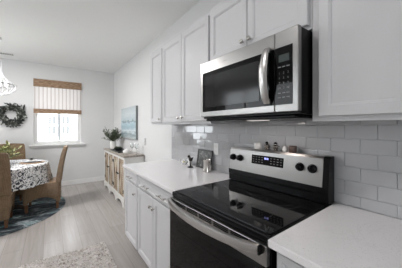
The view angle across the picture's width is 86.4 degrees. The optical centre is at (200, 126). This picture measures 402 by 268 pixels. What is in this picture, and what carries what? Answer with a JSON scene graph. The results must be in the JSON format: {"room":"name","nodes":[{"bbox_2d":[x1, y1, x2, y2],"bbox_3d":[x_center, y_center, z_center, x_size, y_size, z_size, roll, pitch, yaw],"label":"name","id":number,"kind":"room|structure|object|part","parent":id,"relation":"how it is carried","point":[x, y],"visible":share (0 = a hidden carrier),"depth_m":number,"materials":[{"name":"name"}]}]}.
{"room":"kitchen","nodes":[
{"label":"kitchen","id":0,"kind":"room"},
{"bbox_2d":[0,58,113,180],"bbox_3d":[-3.969,-0.016,4.402,4.395,2.725,0.150,0,0,-35],"label":"wall","id":1,"kind":"structure","parent":0,"point":[97,92],"depth_m":4.97,"materials":[{"name":"paint"}]},
{"bbox_2d":[0,103,27,127],"bbox_3d":[-3.817,-0.233,4.334,0.480,0.510,0.114,0,0,-35],"label":"wreath","id":2,"kind":"object","parent":1,"relation":"attached to","point":[20,117],"visible":1,"depth_m":4.33,"materials":[{"name":"green plant"}]},
{"bbox_2d":[29,113,84,148],"bbox_3d":[-3.233,-0.278,4.860,1.045,1.490,0.200,0,0,-35],"label":"window","id":3,"kind":"structure","parent":1,"relation":"in","point":[37,144],"depth_m":4.81,"materials":[{"name":"white"}]},
{"bbox_3d":[-3.217,0.430,4.838,1.045,0.074,0.145,0,0,-35],"label":"sill","id":4,"kind":"part","parent":3,"relation":"part of","materials":[{"name":"white"}]},
{"bbox_3d":[-3.268,0.011,4.910,0.825,0.692,0.022,0,0,-35],"label":"sash","id":5,"kind":"part","parent":3,"relation":"part of","materials":[{"name":"white"}]},
{"bbox_2d":[33,78,81,113],"bbox_3d":[-3.206,-0.663,4.822,0.902,0.736,0.036,0,0,-35],"label":"window shade","id":6,"kind":"object","parent":1,"relation":"attached to","point":[50,96],"visible":1,"depth_m":4.80,"materials":[{"name":"white fabric"}]},
{"bbox_3d":[-3.208,-0.628,4.825,0.890,0.480,0.004,0,0,-35],"label":"sheer panel","id":7,"kind":"part","parent":6,"relation":"part of","materials":[{"name":"white fabric"}]},
{"bbox_2d":[61,176,104,185],"bbox_3d":[-3.983,1.294,4.292,4.245,0.105,0.014,0,0,-35],"label":"baseboard","id":8,"kind":"structure","parent":1,"relation":"attached to","point":[93,179],"depth_m":5.10,"materials":[{"name":"white wood"}]},
{"bbox_2d":[0,180,148,267],"bbox_3d":[-1.402,1.397,0.638,4.545,0.100,9.360,0,0,-35],"label":"floor","id":9,"kind":"structure","parent":0,"point":[90,215],"depth_m":2.73,"materials":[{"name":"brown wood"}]},
{"bbox_2d":[0,195,64,236],"bbox_3d":[-3.353,1.340,3.239,2.200,0.011,2.200,0,0,-35],"label":"round rug","id":10,"kind":"object","parent":9,"relation":"on","point":[42,208],"visible":0.62,"depth_m":3.29,"materials":[{"name":"fabric"}]},
{"bbox_2d":[0,153,15,228],"bbox_3d":[-2.809,0.830,2.842,0.480,1.008,0.596,0,0,-35],"label":"wicker chair","id":11,"kind":"object","parent":10,"relation":"on","point":[7,197],"visible":0.86,"depth_m":2.78,"materials":[{"name":"brown wicker"}]},
{"bbox_3d":[-2.687,0.612,2.669,0.472,0.571,0.170,0,0,-35],"label":"backrest","id":12,"kind":"part","parent":11,"relation":"part of","materials":[{"name":"brown wicker"}]},
{"bbox_3d":[-2.570,1.274,2.825,0.044,0.120,0.044,0,0,-35],"label":"leg","id":13,"kind":"part","parent":11,"relation":"part of","materials":[{"name":"brown wood"}]},
{"bbox_3d":[-2.839,1.059,2.885,0.480,0.320,0.492,0,0,-35],"label":"seat","id":14,"kind":"part","parent":11,"relation":"part of","materials":[{"name":"brown wicker"}]},
{"bbox_2d":[0,143,25,200],"bbox_3d":[-3.546,0.830,3.944,0.480,1.008,0.596,0,0,-37],"label":"wicker chair","id":15,"kind":"object","parent":10,"relation":"on","point":[21,150],"visible":0.24,"depth_m":4.17,"materials":[{"name":"brown wicker"}]},
{"bbox_3d":[-3.675,0.612,4.114,0.472,0.571,0.170,0,0,-37],"label":"backrest","id":16,"kind":"part","parent":15,"relation":"part of","materials":[{"name":"brown wicker"}]},
{"bbox_3d":[-3.515,1.059,3.903,0.480,0.320,0.492,0,0,-37],"label":"seat","id":17,"kind":"part","parent":15,"relation":"part of","materials":[{"name":"brown wicker"}]},
{"bbox_2d":[14,204,23,208],"bbox_3d":[-3.102,0.964,3.318,1.166,0.731,1.166,0,0,-35],"label":"dining table","id":18,"kind":"object","parent":10,"relation":"on","point":[15,205],"visible":0.14,"depth_m":3.41,"materials":[{"name":"brown wood"}]},
{"bbox_2d":[10,159,52,191],"bbox_3d":[-3.093,0.744,3.325,1.304,0.302,1.310,0,0,-35],"label":"tablecloth","id":19,"kind":"object","parent":18,"relation":"on","point":[23,176],"visible":0.73,"depth_m":3.18,"materials":[{"name":"fabric"}]},
{"bbox_2d":[0,140,22,157],"bbox_3d":[-3.115,0.400,3.302,0.590,0.385,0.522,0,0,-35],"label":"centerpiece","id":20,"kind":"object","parent":19,"relation":"on","point":[4,149],"visible":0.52,"depth_m":3.36,"materials":[{"name":"green plant"}]},
{"bbox_2d":[19,160,44,163],"bbox_3d":[-2.788,0.588,3.540,0.340,0.009,0.340,0,0,-35],"label":"charger","id":21,"kind":"object","parent":19,"relation":"on","point":[42,161],"visible":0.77,"depth_m":3.49,"materials":[{"name":"wicker"}]},
{"bbox_2d":[22,145,67,213],"bbox_3d":[-2.584,0.830,3.594,0.596,1.008,0.480,0,0,-31],"label":"wicker chair","id":22,"kind":"object","parent":10,"relation":"on","point":[52,189],"visible":0.9,"depth_m":3.44,"materials":[{"name":"brown wicker"}]},
{"bbox_3d":[-2.628,1.059,3.567,0.492,0.320,0.480,0,0,-31],"label":"seat","id":23,"kind":"part","parent":22,"relation":"part of","materials":[{"name":"brown wicker"}]},
{"bbox_3d":[-2.402,0.612,3.704,0.170,0.571,0.472,0,0,-31],"label":"backrest","id":24,"kind":"part","parent":22,"relation":"part of","materials":[{"name":"brown wicker"}]},
{"bbox_2d":[18,241,116,267],"bbox_3d":[-0.874,1.330,1.473,0.780,0.026,1.923,0,0,-35],"label":"runner rug","id":25,"kind":"object","parent":9,"relation":"on","point":[98,255],"visible":1,"depth_m":2.12,"materials":[{"name":"white carpet"}]},
{"bbox_2d":[103,148,143,208],"bbox_3d":[-1.585,0.914,4.243,0.356,0.864,1.600,0,0,-35],"label":"sideboard","id":26,"kind":"object","parent":9,"relation":"on","point":[115,178],"visible":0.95,"depth_m":3.89,"materials":[{"name":"grey wood"}]},
{"bbox_3d":[-2.025,0.869,4.628,0.023,0.619,0.328,0,0,-35],"label":"door","id":27,"kind":"part","parent":26,"relation":"part of","materials":[{"name":"brown wood"}]},
{"bbox_3d":[-1.806,0.869,4.318,0.023,0.619,0.328,0,0,-35],"label":"door","id":28,"kind":"part","parent":26,"relation":"part of","materials":[{"name":"brown wood"}]},
{"bbox_2d":[103,127,121,148],"bbox_3d":[-1.931,0.236,4.703,0.415,0.490,0.486,0,0,40],"label":"potted plant","id":29,"kind":"object","parent":26,"relation":"on","point":[114,135],"visible":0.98,"depth_m":4.66,"materials":[{"name":"green plant"}]},
{"bbox_3d":[-1.698,0.864,4.163,0.029,0.705,1.560,0,0,-35],"label":"frame","id":30,"kind":"part","parent":26,"relation":"part of","materials":[{"name":"white paint"}]},
{"bbox_3d":[-1.588,0.869,4.009,0.023,0.619,0.328,0,0,-35],"label":"door","id":31,"kind":"part","parent":26,"relation":"part of","materials":[{"name":"brown wood"}]},
{"bbox_3d":[-1.369,0.869,3.700,0.023,0.619,0.328,0,0,-35],"label":"door","id":32,"kind":"part","parent":26,"relation":"part of","materials":[{"name":"brown wood"}]},
{"bbox_2d":[123,148,129,153],"bbox_3d":[-1.311,0.427,3.763,0.124,0.108,0.124,0,0,-35],"label":"sugar bowl","id":33,"kind":"object","parent":26,"relation":"on","point":[125,151],"visible":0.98,"depth_m":3.72,"materials":[{"name":"white ceramic"}]},
{"bbox_2d":[125,168,138,249],"bbox_3d":[-0.511,0.906,2.463,0.664,0.879,0.426,0,0,-35],"label":"base cabinet","id":34,"kind":"object","parent":9,"relation":"on","point":[131,181],"visible":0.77,"depth_m":2.27,"materials":[{"name":"grey paint"}]},
{"bbox_3d":[-0.747,0.534,2.298,0.020,0.111,0.400,0,0,-35],"label":"drawer","id":35,"kind":"part","parent":34,"relation":"part of","materials":[{"name":"grey paint"}]},
{"bbox_2d":[138,176,172,267],"bbox_3d":[-0.162,0.906,1.969,0.664,0.879,0.781,0,0,-35],"label":"base cabinet","id":36,"kind":"object","parent":9,"relation":"on","point":[153,207],"visible":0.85,"depth_m":1.78,"materials":[{"name":"grey paint"}]},
{"bbox_3d":[-0.506,0.917,1.956,0.020,0.630,0.380,0,0,-35],"label":"door","id":37,"kind":"part","parent":36,"relation":"part of","materials":[{"name":"grey paint"}]},
{"bbox_3d":[-0.394,0.534,1.797,0.020,0.111,0.769,0,0,-35],"label":"drawer","id":38,"kind":"part","parent":36,"relation":"part of","materials":[{"name":"grey paint"}]},
{"bbox_3d":[-0.283,0.917,1.640,0.020,0.630,0.383,0,0,-35],"label":"door","id":39,"kind":"part","parent":36,"relation":"part of","materials":[{"name":"grey paint"}]},
{"bbox_2d":[122,159,228,193],"bbox_3d":[-0.279,0.448,2.146,0.654,0.030,1.252,0,0,-35],"label":"countertop","id":40,"kind":"structure","parent":36,"relation":"on","point":[171,175],"depth_m":1.94,"materials":[{"name":"stone"}]},
{"bbox_2d":[180,159,187,164],"bbox_3d":[-0.192,0.408,2.460,0.104,0.048,0.104,0,0,-35],"label":"glass bowl","id":41,"kind":"object","parent":40,"relation":"on","point":[185,162],"visible":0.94,"depth_m":2.43,"materials":[{"name":"white"}]},
{"bbox_2d":[187,155,192,167],"bbox_3d":[-0.112,0.368,2.276,0.063,0.128,0.097,0,0,-5],"label":"figurine","id":42,"kind":"object","parent":40,"relation":"on","point":[188,156],"visible":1,"depth_m":2.26,"materials":[{"name":"black metal"}]},
{"bbox_2d":[196,149,212,167],"bbox_3d":[0.034,0.335,2.215,0.042,0.194,0.250,0,0,-35],"label":"picture frame","id":43,"kind":"object","parent":40,"relation":"on","point":[202,154],"visible":0.79,"depth_m":2.24,"materials":[{"name":"grey wood"}]},
{"bbox_2d":[203,159,210,172],"bbox_3d":[0.057,0.373,2.038,0.082,0.119,0.101,0,0,3],"label":"mug","id":44,"kind":"object","parent":40,"relation":"on","point":[206,162],"visible":1,"depth_m":2.02,"materials":[{"name":"silver metal"}]},
{"bbox_2d":[168,146,333,267],"bbox_3d":[0.247,0.756,1.300,0.719,1.178,0.758,0,0,-38],"label":"range","id":45,"kind":"object","parent":9,"relation":"on","point":[230,223],"visible":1,"depth_m":1.22,"materials":[{"name":"black metal"}]},
{"bbox_3d":[-0.009,0.488,1.106,0.076,0.050,0.708,0,0,-38],"label":"door handle","id":46,"kind":"part","parent":45,"relation":"part of","materials":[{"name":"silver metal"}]},
{"bbox_3d":[0.033,0.805,1.133,0.024,0.513,0.750,0,0,-38],"label":"oven door","id":47,"kind":"part","parent":45,"relation":"part of","materials":[{"name":"black glass"}]},
{"bbox_3d":[0.032,0.508,1.132,0.026,0.082,0.750,0,0,-38],"label":"door trim","id":48,"kind":"part","parent":45,"relation":"part of","materials":[{"name":"silver metal"}]},
{"bbox_3d":[0.251,0.244,1.722,0.038,0.052,0.052,0,0,-38],"label":"control knob","id":49,"kind":"part","parent":45,"relation":"part of","materials":[{"name":"black plastic"}]},
{"bbox_3d":[0.295,0.244,1.667,0.038,0.052,0.052,0,0,-38],"label":"control knob","id":50,"kind":"part","parent":45,"relation":"part of","materials":[{"name":"black plastic"}]},
{"bbox_2d":[172,179,331,241],"bbox_3d":[0.274,0.449,1.322,0.597,0.028,0.758,0,0,-38],"label":"cooktop","id":51,"kind":"object","parent":45,"relation":"in","point":[255,212],"depth_m":1.17,"materials":[{"name":"black glass"}]},
{"bbox_2d":[254,143,261,148],"bbox_3d":[0.430,0.144,1.614,0.062,0.046,0.062,0,0,-35],"label":"cup","id":52,"kind":"object","parent":45,"relation":"on","point":[256,145],"visible":0.97,"depth_m":1.59,"materials":[{"name":"white ceramic"}]},
{"bbox_3d":[0.230,0.483,0.839,0.022,0.037,0.008,0,0,-38],"label":"handle","id":53,"kind":"part","parent":45,"relation":"part of","materials":[{"name":"black plastic"}]},
{"bbox_2d":[264,141,269,149],"bbox_3d":[0.478,0.136,1.548,0.043,0.062,0.045,0,0,-26],"label":"salt shaker","id":54,"kind":"object","parent":45,"relation":"on","point":[267,146],"visible":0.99,"depth_m":1.53,"materials":[{"name":"silver metal"}]},
{"bbox_2d":[273,142,279,150],"bbox_3d":[0.522,0.136,1.485,0.045,0.062,0.043,0,0,4],"label":"salt shaker","id":55,"kind":"object","parent":45,"relation":"on","point":[275,145],"visible":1,"depth_m":1.47,"materials":[{"name":"silver metal"}]},
{"bbox_3d":[0.488,0.253,1.502,0.090,0.172,0.720,0,0,-38],"label":"control panel","id":56,"kind":"part","parent":45,"relation":"part of","materials":[{"name":"silver metal"}]},
{"bbox_2d":[282,146,287,151],"bbox_3d":[0.561,0.147,1.427,0.036,0.039,0.036,0,0,-35],"label":"jar","id":57,"kind":"object","parent":45,"relation":"on","point":[285,148],"visible":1,"depth_m":1.41,"materials":[{"name":"white ceramic"}]},
{"bbox_2d":[288,146,296,152],"bbox_3d":[0.593,0.146,1.383,0.052,0.042,0.052,0,0,-35],"label":"cup","id":58,"kind":"object","parent":45,"relation":"on","point":[292,149],"visible":1,"depth_m":1.36,"materials":[{"name":"ceramic"}]},
{"bbox_3d":[0.589,0.244,1.291,0.038,0.052,0.052,0,0,-38],"label":"control knob","id":59,"kind":"part","parent":45,"relation":"part of","materials":[{"name":"black plastic"}]},
{"bbox_3d":[0.634,0.244,1.232,0.038,0.052,0.052,0,0,-38],"label":"control knob","id":60,"kind":"part","parent":45,"relation":"part of","materials":[{"name":"black plastic"}]},
{"bbox_2d":[277,252,305,267],"bbox_3d":[0.788,0.906,0.625,0.664,0.879,0.912,0,0,-35],"label":"base cabinet","id":61,"kind":"object","parent":9,"relation":"on","point":[283,261],"visible":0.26,"depth_m":0.79,"materials":[{"name":"grey paint"}]},
{"bbox_2d":[268,203,401,267],"bbox_3d":[0.786,0.448,0.639,0.654,0.030,0.976,0,0,-35],"label":"countertop","id":62,"kind":"structure","parent":61,"relation":"on","point":[339,235],"depth_m":0.81,"materials":[{"name":"stone"}]},
{"bbox_2d":[0,0,200,72],"bbox_3d":[-1.402,-1.428,0.638,4.545,0.100,9.360,0,0,-35],"label":"ceiling","id":63,"kind":"structure","parent":0,"point":[95,35],"depth_m":3.00,"materials":[{"name":"paint"}]},
{"bbox_2d":[0,52,14,55],"bbox_3d":[-3.690,-1.371,3.999,0.305,0.012,0.120,0,0,-35],"label":"ceiling vent","id":64,"kind":"object","parent":63,"relation":"in","point":[4,53],"visible":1,"depth_m":4.01,"materials":[{"name":"white metal"}]},
{"bbox_2d":[0,37,17,95],"bbox_3d":[-3.145,-0.930,3.300,0.482,0.894,0.482,0,0,-35],"label":"chandelier","id":65,"kind":"object","parent":63,"relation":"hanging from","point":[5,83],"visible":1,"depth_m":3.33,"materials":[{"name":"silver metal"}]},
{"bbox_2d":[114,0,401,219],"bbox_3d":[0.402,-0.016,1.882,0.162,2.725,9.010,0,0,-35],"label":"wall","id":66,"kind":"structure","parent":0,"point":[367,154],"depth_m":1.51,"materials":[{"name":"paint"}]},
{"bbox_2d":[121,105,137,139],"bbox_3d":[-1.480,-0.077,4.388,0.040,0.637,0.985,0,0,-35],"label":"wall art","id":67,"kind":"object","parent":66,"relation":"attached to","point":[129,116],"visible":1,"depth_m":4.28,"materials":[{"name":"blue fabric"}]},
{"bbox_2d":[150,44,176,124],"bbox_3d":[-0.395,-0.462,2.549,0.370,0.873,0.336,0,0,-35],"label":"upper cabinet","id":68,"kind":"object","parent":66,"relation":"attached to","point":[156,57],"visible":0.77,"depth_m":2.46,"materials":[{"name":"grey paint"}]},
{"bbox_3d":[-0.514,-0.453,2.465,0.020,0.811,0.316,0,0,-35],"label":"door","id":69,"kind":"part","parent":68,"relation":"part of","materials":[{"name":"grey paint"}]},
{"bbox_2d":[162,10,239,124],"bbox_3d":[-0.055,-0.462,2.068,0.370,0.873,0.838,0,0,-35],"label":"upper cabinet","id":70,"kind":"object","parent":66,"relation":"attached to","point":[183,55],"visible":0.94,"depth_m":1.93,"materials":[{"name":"grey paint"}]},
{"bbox_3d":[-0.294,-0.453,2.153,0.020,0.811,0.403,0,0,-35],"label":"door","id":71,"kind":"part","parent":70,"relation":"part of","materials":[{"name":"grey paint"}]},
{"bbox_3d":[-0.056,-0.453,1.817,0.020,0.811,0.409,0,0,-35],"label":"door","id":72,"kind":"part","parent":70,"relation":"part of","materials":[{"name":"grey paint"}]},
{"bbox_2d":[214,143,218,154],"bbox_3d":[0.147,0.218,2.096,0.007,0.114,0.070,0,0,-35],"label":"outlet","id":73,"kind":"object","parent":66,"relation":"attached to","point":[216,145],"visible":1,"depth_m":2.08,"materials":[{"name":"white plastic"}]},
{"bbox_2d":[210,0,312,59],"bbox_3d":[0.413,-0.681,1.408,0.374,0.434,0.776,0,0,-35],"label":"upper cabinet","id":74,"kind":"object","parent":66,"relation":"attached to","point":[234,24],"visible":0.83,"depth_m":1.29,"materials":[{"name":"grey paint"}]},
{"bbox_3d":[0.182,-0.671,1.479,0.020,0.375,0.370,0,0,-35],"label":"door","id":75,"kind":"part","parent":74,"relation":"part of","materials":[{"name":"grey paint"}]},
{"bbox_2d":[201,24,312,121],"bbox_3d":[0.367,-0.248,1.372,0.477,0.422,0.762,0,0,-35],"label":"microwave oven","id":76,"kind":"object","parent":74,"relation":"attached to","point":[270,78],"visible":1,"depth_m":1.09,"materials":[{"name":"silver metal"}]},
{"bbox_3d":[0.187,-0.243,1.303,0.003,0.276,0.606,0,0,-35],"label":"door glass","id":77,"kind":"part","parent":76,"relation":"part of","materials":[{"name":"black glass"}]},
{"bbox_3d":[0.189,-0.265,1.323,0.026,0.389,0.637,0,0,-35],"label":"door","id":78,"kind":"part","parent":76,"relation":"part of","materials":[{"name":"silver metal"}]},
{"bbox_3d":[0.319,-0.255,1.070,0.050,0.280,0.050,0,0,-35],"label":"door handle","id":79,"kind":"part","parent":76,"relation":"part of","materials":[{"name":"silver metal"}]},
{"bbox_3d":[0.391,-0.243,1.014,0.003,0.276,0.094,0,0,-35],"label":"control glass","id":80,"kind":"part","parent":76,"relation":"part of","materials":[{"name":"black glass"}]},
{"bbox_3d":[0.410,-0.265,1.011,0.026,0.389,0.123,0,0,-35],"label":"control panel","id":81,"kind":"part","parent":76,"relation":"part of","materials":[{"name":"silver metal"}]},
{"bbox_3d":[0.401,-0.671,1.169,0.020,0.375,0.376,0,0,-35],"label":"door","id":82,"kind":"part","parent":74,"relation":"part of","materials":[{"name":"grey paint"}]},
{"bbox_2d":[172,120,401,218],"bbox_3d":[0.608,0.186,1.455,0.006,0.487,3.473,0,0,-35],"label":"tile backsplash","id":83,"kind":"structure","parent":66,"relation":"attached to","point":[305,131],"depth_m":1.20,"materials":[{"name":"white tile"}]},
{"bbox_2d":[312,0,401,121],"bbox_3d":[0.902,-0.462,0.712,0.370,0.873,0.922,0,0,-35],"label":"upper cabinet","id":84,"kind":"object","parent":66,"relation":"attached to","point":[357,44],"visible":1,"depth_m":0.85,"materials":[{"name":"grey paint"}]},
{"label":"outside","id":85,"kind":"structure","parent":0,"visible":0},
{"bbox_3d":[-9.290,1.847,13.155,28.000,0.100,19.790,0,0,-35],"label":"ground","id":86,"kind":"structure","parent":85,"visible":0},
{"bbox_2d":[38,113,76,140],"bbox_3d":[-8.821,-0.728,13.358,13.600,5.050,4.800,0,0,-35],"label":"house","id":87,"kind":"structure","parent":86,"relation":"on","point":[51,127],"depth_m":11.57,"materials":[{"name":"white"}]},
{"bbox_3d":[-7.973,-0.098,11.454,0.330,0.970,0.011,0,0,-35],"label":"pane","id":88,"kind":"part","parent":87,"relation":"part of","materials":[{"name":"grey glass"}]},
{"bbox_3d":[-7.466,-0.098,11.812,0.330,0.970,0.011,0,0,-35],"label":"pane","id":89,"kind":"part","parent":87,"relation":"part of","materials":[{"name":"grey"}]}
]}

